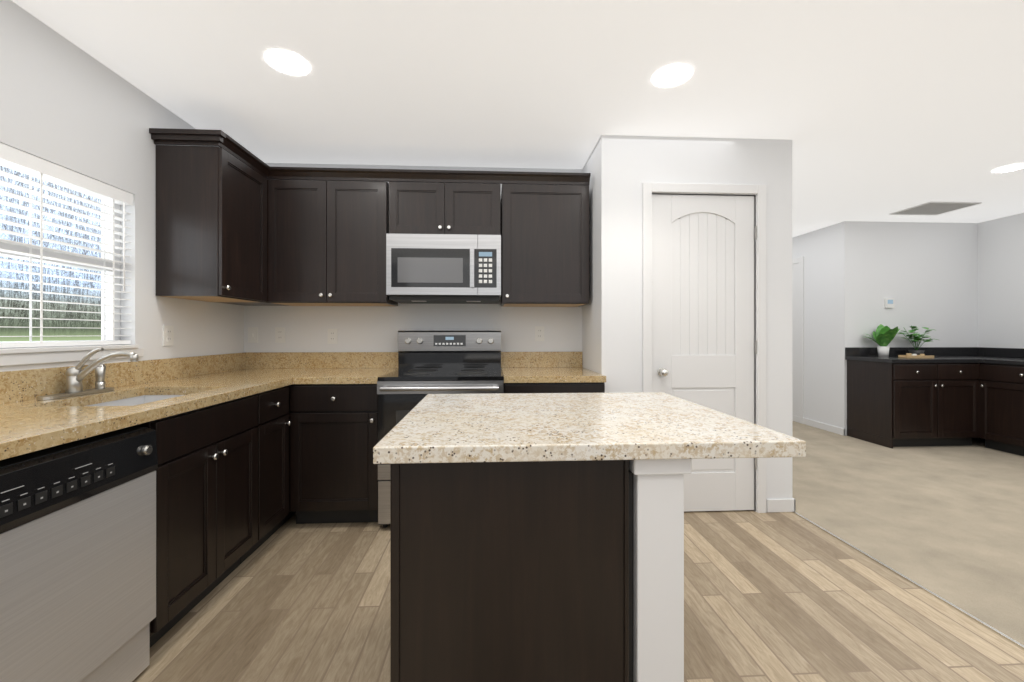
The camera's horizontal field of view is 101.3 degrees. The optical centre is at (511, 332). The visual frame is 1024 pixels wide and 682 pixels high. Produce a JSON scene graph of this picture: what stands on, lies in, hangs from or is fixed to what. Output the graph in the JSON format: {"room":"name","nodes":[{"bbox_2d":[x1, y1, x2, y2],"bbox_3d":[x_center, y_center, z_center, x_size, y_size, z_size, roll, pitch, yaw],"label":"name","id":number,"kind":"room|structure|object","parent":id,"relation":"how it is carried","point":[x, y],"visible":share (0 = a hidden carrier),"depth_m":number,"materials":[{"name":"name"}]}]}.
{"room":"kitchen","nodes":[
{"label":"kitchen","id":0,"kind":"room"},
{"bbox_2d":[0,0,243,371],"bbox_3d":[-1.938,-0.050,0.494,0.140,2.460,5.590,0,0,-3],"label":"wall","id":1,"kind":"structure","parent":0,"point":[66,103],"depth_m":2.04,"materials":[{"name":"white paint"}]},
{"bbox_2d":[0,164,143,365],"bbox_3d":[-1.989,-0.297,1.738,0.150,0.844,0.960,0,0,-3],"label":"window","id":2,"kind":"structure","parent":1,"relation":"in","point":[10,356],"depth_m":1.93,"materials":[{"name":"white"}]},
{"bbox_2d":[0,143,132,347],"bbox_3d":[-1.965,-0.331,1.740,0.071,0.774,0.868,0,0,-3],"label":"window blinds","id":3,"kind":"object","parent":2,"relation":"attached to","point":[20,160],"visible":1,"depth_m":1.82,"materials":[{"name":"white plastic"}]},
{"bbox_2d":[163,325,173,345],"bbox_3d":[-1.963,0.015,2.401,0.008,0.115,0.072,0,0,-3],"label":"electrical outlet","id":4,"kind":"object","parent":1,"relation":"attached to","point":[168,335],"visible":1,"depth_m":2.40,"materials":[{"name":"white plastic"}]},
{"bbox_2d":[156,145,271,304],"bbox_3d":[-1.779,-0.620,2.574,0.391,0.830,0.506,0,0,-3],"label":"upper cabinet","id":5,"kind":"object","parent":1,"relation":"attached to","point":[231,229],"depth_m":2.33,"materials":[{"name":"brown wood"}]},
{"bbox_2d":[243,305,279,305],"bbox_3d":[-1.798,-0.620,2.950,0.391,0.830,0.413,0,0,-3],"label":"upper cabinet","id":6,"kind":"object","parent":1,"relation":"attached to","point":[243,305],"depth_m":3.13,"materials":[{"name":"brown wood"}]},
{"bbox_2d":[244,163,581,351],"bbox_3d":[-0.678,-0.050,3.289,2.670,2.460,0.140,0,0,-3],"label":"wall","id":7,"kind":"structure","parent":0,"point":[368,328],"depth_m":3.21,"materials":[{"name":"white paint"}]},
{"bbox_2d":[275,327,284,342],"bbox_3d":[-1.743,0.015,3.158,0.072,0.115,0.008,0,0,-3],"label":"electrical outlet","id":8,"kind":"object","parent":7,"relation":"attached to","point":[279,334],"visible":1,"depth_m":3.16,"materials":[{"name":"white plastic"}]},
{"bbox_2d":[272,180,347,305],"bbox_3d":[-1.434,-0.620,2.969,0.461,0.830,0.413,0,0,-3],"label":"upper cabinet","id":9,"kind":"object","parent":7,"relation":"attached to","point":[303,211],"depth_m":2.83,"materials":[{"name":"brown wood"}]},
{"bbox_2d":[328,329,337,343],"bbox_3d":[-1.358,0.025,3.178,0.072,0.115,0.008,0,0,-3],"label":"electrical outlet","id":10,"kind":"object","parent":7,"relation":"attached to","point":[332,336],"visible":1,"depth_m":3.18,"materials":[{"name":"white plastic"}]},
{"bbox_2d":[336,181,397,305],"bbox_3d":[-1.089,-0.620,3.019,0.459,0.830,0.350,0,0,-3],"label":"upper cabinet","id":11,"kind":"object","parent":7,"relation":"attached to","point":[361,206],"depth_m":2.85,"materials":[{"name":"brown wood"}]},
{"bbox_2d":[388,182,455,233],"bbox_3d":[-0.633,-0.853,3.043,0.439,0.365,0.350,0,0,-3],"label":"upper cabinet","id":12,"kind":"object","parent":7,"relation":"attached to","point":[413,207],"depth_m":2.87,"materials":[{"name":"brown wood"}]},
{"bbox_2d":[149,128,590,184],"bbox_3d":[-0.709,-1.071,2.608,2.532,0.070,0.551,0,0,-3],"label":"crown molding","id":13,"kind":"structure","parent":12,"relation":"attached to","point":[204,137],"depth_m":2.84,"materials":[{"name":"brown wood"}]},
{"bbox_2d":[386,234,500,303],"bbox_3d":[-0.465,-0.443,3.004,0.765,0.440,0.444,0,0,-3],"label":"microwave","id":14,"kind":"object","parent":12,"relation":"attached to","point":[443,268],"visible":1,"depth_m":2.81,"materials":[{"name":"silver metal"}]},
{"bbox_2d":[456,183,503,236],"bbox_3d":[-0.308,-0.853,3.060,0.440,0.365,0.350,0,0,-3],"label":"upper cabinet","id":15,"kind":"object","parent":7,"relation":"attached to","point":[479,206],"depth_m":2.90,"materials":[{"name":"brown wood"}]},
{"bbox_2d":[535,326,543,340],"bbox_3d":[0.215,0.005,3.261,0.072,0.115,0.008,0,0,-3],"label":"electrical outlet","id":16,"kind":"object","parent":7,"relation":"attached to","point":[539,333],"visible":1,"depth_m":3.26,"materials":[{"name":"white plastic"}]},
{"bbox_2d":[501,184,588,306],"bbox_3d":[0.228,-0.620,3.088,0.612,0.830,0.350,0,0,-3],"label":"upper cabinet","id":17,"kind":"object","parent":7,"relation":"attached to","point":[545,241],"depth_m":2.92,"materials":[{"name":"brown wood"}]},
{"bbox_2d":[11,0,1023,237],"bbox_3d":[1.794,-1.330,2.367,7.790,0.100,8.940,0,0,-3],"label":"ceiling","id":18,"kind":"structure","parent":0,"point":[876,110],"depth_m":2.14,"materials":[{"name":"white paint"}]},
{"bbox_2d":[264,50,310,75],"bbox_3d":[-1.062,-1.276,1.991,0.196,0.004,0.196,0,0,-3],"label":"recessed light","id":19,"kind":"object","parent":18,"relation":"in","point":[288,62],"visible":1,"depth_m":1.98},
{"bbox_2d":[651,64,692,87],"bbox_3d":[0.797,-1.276,2.092,0.196,0.004,0.196,0,0,-3],"label":"recessed light","id":20,"kind":"object","parent":18,"relation":"in","point":[673,75],"visible":1,"depth_m":2.08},
{"bbox_2d":[889,201,981,214],"bbox_3d":[4.316,-1.273,4.302,0.530,0.012,0.420,0,0,-3],"label":"ceiling vent","id":21,"kind":"object","parent":18,"relation":"in","point":[934,207],"visible":1,"depth_m":4.27,"materials":[{"name":"white metal"}]},
{"bbox_2d":[991,163,1023,172],"bbox_3d":[3.865,-1.276,3.257,0.196,0.004,0.196,0,0,-3],"label":"recessed light","id":22,"kind":"object","parent":18,"relation":"in","point":[1013,167],"visible":1,"depth_m":3.25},
{"bbox_2d":[132,510,1023,681],"bbox_3d":[-0.021,1.210,0.595,3.980,0.060,5.590,0,0,-3],"label":"floor","id":23,"kind":"structure","parent":0,"point":[781,597],"depth_m":1.74,"materials":[{"name":"brown wood"}]},
{"bbox_2d":[0,427,157,681],"bbox_3d":[-1.555,0.755,1.165,0.676,0.850,0.590,0,0,-3],"label":"dishwasher","id":24,"kind":"object","parent":23,"relation":"on","point":[77,560],"visible":1,"depth_m":1.20,"materials":[{"name":"silver metal"}]},
{"bbox_2d":[131,395,257,647],"bbox_3d":[-1.593,0.743,1.798,0.681,0.874,0.661,0,0,-3],"label":"base cabinet","id":25,"kind":"object","parent":23,"relation":"on","point":[207,504],"visible":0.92,"depth_m":1.74,"materials":[{"name":"brown wood"}]},
{"bbox_2d":[240,385,295,563],"bbox_3d":[-1.637,0.743,2.647,0.681,0.874,1.035,0,0,-3],"label":"base cabinet","id":26,"kind":"object","parent":23,"relation":"on","point":[275,513],"visible":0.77,"depth_m":2.31,"materials":[{"name":"brown wood"}]},
{"bbox_2d":[0,352,295,459],"bbox_3d":[-1.583,0.320,1.693,0.690,0.350,2.947,0,0,-3],"label":"countertop","id":27,"kind":"structure","parent":26,"relation":"on","point":[144,391],"depth_m":1.77,"materials":[{"name":"stone"}]},
{"bbox_2d":[37,348,137,399],"bbox_3d":[-1.748,0.163,1.811,0.288,0.202,0.310,0,0,-3],"label":"faucet","id":28,"kind":"object","parent":27,"relation":"on","point":[76,375],"visible":1,"depth_m":1.78,"materials":[{"name":"silver metal"}]},
{"bbox_2d":[290,384,378,523],"bbox_3d":[-1.085,0.743,2.844,0.525,0.874,0.701,0,0,-3],"label":"base cabinet","id":29,"kind":"object","parent":23,"relation":"on","point":[333,443],"visible":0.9,"depth_m":2.52,"materials":[{"name":"brown wood"}]},
{"bbox_2d":[292,352,397,383],"bbox_3d":[-1.059,0.225,2.847,0.477,0.160,0.697,0,0,-3],"label":"countertop","id":30,"kind":"structure","parent":29,"relation":"on","point":[311,367],"depth_m":3.15,"materials":[{"name":"stone"}]},
{"bbox_2d":[377,331,502,527],"bbox_3d":[-0.440,0.582,2.800,0.748,1.197,0.712,0,0,-3],"label":"range","id":31,"kind":"object","parent":23,"relation":"on","point":[449,362],"visible":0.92,"depth_m":2.71,"materials":[{"name":"silver metal"}]},
{"bbox_2d":[503,382,604,392],"bbox_3d":[0.248,0.743,2.913,0.629,0.874,0.701,0,0,-3],"label":"base cabinet","id":32,"kind":"object","parent":23,"relation":"on","point":[591,387],"depth_m":2.59,"materials":[{"name":"brown wood"}]},
{"bbox_2d":[501,352,605,382],"bbox_3d":[0.247,0.225,2.920,0.633,0.160,0.687,0,0,-3],"label":"countertop","id":33,"kind":"structure","parent":32,"relation":"on","point":[516,367],"depth_m":3.14,"materials":[{"name":"stone"}]},
{"bbox_2d":[373,392,805,681],"bbox_3d":[0.177,0.723,1.429,1.047,0.915,0.855,0,0,-3],"label":"kitchen island","id":34,"kind":"object","parent":23,"relation":"on","point":[536,537],"visible":1,"depth_m":1.04,"materials":[{"name":"brown wood"}]},
{"bbox_2d":[793,511,1023,648],"bbox_3d":[1.980,1.176,0.334,0.013,0.006,4.860,0,0,-3],"label":"transition piece","id":35,"kind":"object","parent":23,"relation":"on","point":[941,598],"visible":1,"depth_m":1.93,"materials":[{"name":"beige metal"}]},
{"bbox_2d":[582,149,593,370],"bbox_3d":[0.616,-0.050,3.061,0.110,2.460,0.450,0,0,-3],"label":"wall","id":36,"kind":"structure","parent":0,"point":[587,310],"depth_m":3.01,"materials":[{"name":"white paint"}]},
{"bbox_2d":[594,135,777,511],"bbox_3d":[1.145,-0.050,2.799,1.140,2.460,0.110,0,0,-3],"label":"wall","id":37,"kind":"structure","parent":0,"point":[621,169],"depth_m":2.73,"materials":[{"name":"white paint"}]},
{"bbox_2d":[652,194,753,511],"bbox_3d":[1.258,0.133,2.743,0.696,2.079,0.107,0,0,-3],"label":"pantry door","id":38,"kind":"structure","parent":37,"relation":"in","point":[702,300],"depth_m":2.77,"materials":[{"name":"white wood"}]},
{"bbox_2d":[642,183,765,512],"bbox_3d":[1.255,0.104,2.796,0.824,2.152,0.126,0,0,-3],"label":"door frame","id":39,"kind":"structure","parent":37,"relation":"attached to","point":[648,189],"depth_m":2.75,"materials":[{"name":"white wood"}]},
{"bbox_2d":[778,139,791,498],"bbox_3d":[1.685,-0.050,4.735,0.140,2.460,3.920,0,0,-3],"label":"wall","id":40,"kind":"structure","parent":0,"point":[784,146],"depth_m":2.78,"materials":[{"name":"white paint"}]},
{"bbox_2d":[769,498,795,511],"bbox_3d":[1.764,1.137,4.732,0.015,0.085,3.933,0,0,-3],"label":"baseboard","id":41,"kind":"structure","parent":40,"relation":"attached to","point":[780,505],"depth_m":2.77,"materials":[{"name":"white wood"}]},
{"bbox_2d":[792,221,977,435],"bbox_3d":[4.630,-0.050,5.850,1.760,2.460,2.000,0,0,-3],"label":"wall","id":42,"kind":"structure","parent":0,"point":[921,274],"depth_m":4.87,"materials":[{"name":"white paint"}]},
{"bbox_2d":[792,256,803,423],"bbox_3d":[3.740,0.092,5.874,0.016,2.164,0.900,0,0,-3],"label":"door frame","id":43,"kind":"structure","parent":42,"relation":"attached to","point":[798,336],"depth_m":5.51,"materials":[{"name":"white wood"}]},
{"bbox_2d":[792,415,844,435],"bbox_3d":[3.745,1.135,5.778,0.016,0.079,1.973,0,0,-3],"label":"baseboard","id":44,"kind":"structure","parent":42,"relation":"attached to","point":[827,427],"depth_m":5.12,"materials":[{"name":"white wood"}]},
{"bbox_2d":[884,299,893,307],"bbox_3d":[4.334,-0.343,4.821,0.100,0.105,0.022,0,0,-3],"label":"thermostat","id":45,"kind":"object","parent":42,"relation":"attached to","point":[888,303],"visible":1,"depth_m":4.81,"materials":[{"name":"white plastic"}]},
{"bbox_2d":[845,347,976,354],"bbox_3d":[4.614,0.215,4.835,1.612,0.099,0.021,0,0,-3],"label":"backsplash","id":46,"kind":"structure","parent":42,"relation":"attached to","point":[848,350],"depth_m":4.83,"materials":[{"name":"black stone"}]},
{"bbox_2d":[792,421,1023,644],"bbox_3d":[3.781,1.207,2.471,3.809,0.066,8.940,0,0,-3],"label":"floor","id":47,"kind":"structure","parent":0,"point":[946,523],"depth_m":2.78,"materials":[{"name":"beige carpet"}]},
{"bbox_2d":[845,359,932,448],"bbox_3d":[4.109,0.742,4.540,0.531,0.874,0.558,0,0,-3],"label":"base cabinet","id":48,"kind":"object","parent":47,"relation":"on","point":[890,405],"depth_m":4.31,"materials":[{"name":"brown wood"}]},
{"bbox_2d":[845,355,1008,362],"bbox_3d":[4.628,0.284,4.565,1.612,0.040,0.563,0,0,-3],"label":"countertop","id":49,"kind":"structure","parent":48,"relation":"on","point":[864,358],"depth_m":4.36,"materials":[{"name":"black stone"}]},
{"bbox_2d":[867,324,899,356],"bbox_3d":[4.180,0.082,4.644,0.386,0.364,0.337,0,0,-3],"label":"potted plant","id":50,"kind":"object","parent":49,"relation":"on","point":[883,336],"visible":1,"depth_m":4.64,"materials":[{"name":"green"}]},
{"bbox_2d":[898,353,933,357],"bbox_3d":[4.311,0.240,4.482,0.280,0.047,0.120,0,0,-3],"label":"decorative tray","id":51,"kind":"object","parent":49,"relation":"on","point":[909,355],"visible":1,"depth_m":4.46,"materials":[{"name":"beige wood"}]},
{"bbox_2d":[898,325,937,354],"bbox_3d":[4.530,0.088,4.702,0.391,0.352,0.371,0,0,-3],"label":"potted plant","id":52,"kind":"object","parent":49,"relation":"on","point":[915,340],"visible":1,"depth_m":4.68,"materials":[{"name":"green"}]},
{"bbox_2d":[933,363,980,445],"bbox_3d":[4.523,0.742,4.536,0.531,0.874,0.608,0,0,-3],"label":"base cabinet","id":53,"kind":"object","parent":47,"relation":"on","point":[945,396],"depth_m":4.29,"materials":[{"name":"brown wood"}]},
{"bbox_2d":[981,363,1023,455],"bbox_3d":[5.111,0.742,3.933,0.714,0.874,0.798,0,0,-3],"label":"base cabinet","id":54,"kind":"object","parent":47,"relation":"on","point":[1002,384],"depth_m":4.11,"materials":[{"name":"brown wood"}]},
{"bbox_2d":[981,359,1023,362],"bbox_3d":[5.151,0.284,3.581,0.672,0.040,1.454,0,0,-3],"label":"countertop","id":55,"kind":"structure","parent":54,"relation":"on","point":[982,360],"depth_m":4.16,"materials":[{"name":"black stone"}]},
{"bbox_2d":[978,213,1023,379],"bbox_3d":[5.669,-0.050,1.499,0.140,2.460,6.800,0,0,-3],"label":"wall","id":56,"kind":"structure","parent":0,"point":[1000,282],"depth_m":4.66,"materials":[{"name":"white paint"}]},
{"bbox_2d":[977,347,1023,358],"bbox_3d":[5.462,0.215,3.869,0.020,0.099,1.996,0,0,-3],"label":"backsplash","id":57,"kind":"structure","parent":56,"relation":"attached to","point":[1014,353],"depth_m":4.62,"materials":[{"name":"black stone"}]},
{"label":"outside","id":58,"kind":"structure","parent":0,"visible":0},
{"bbox_2d":[0,165,100,341],"bbox_3d":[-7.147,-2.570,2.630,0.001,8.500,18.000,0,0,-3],"label":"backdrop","id":59,"kind":"structure","parent":58,"point":[88,330],"depth_m":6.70,"materials":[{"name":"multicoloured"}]}
]}

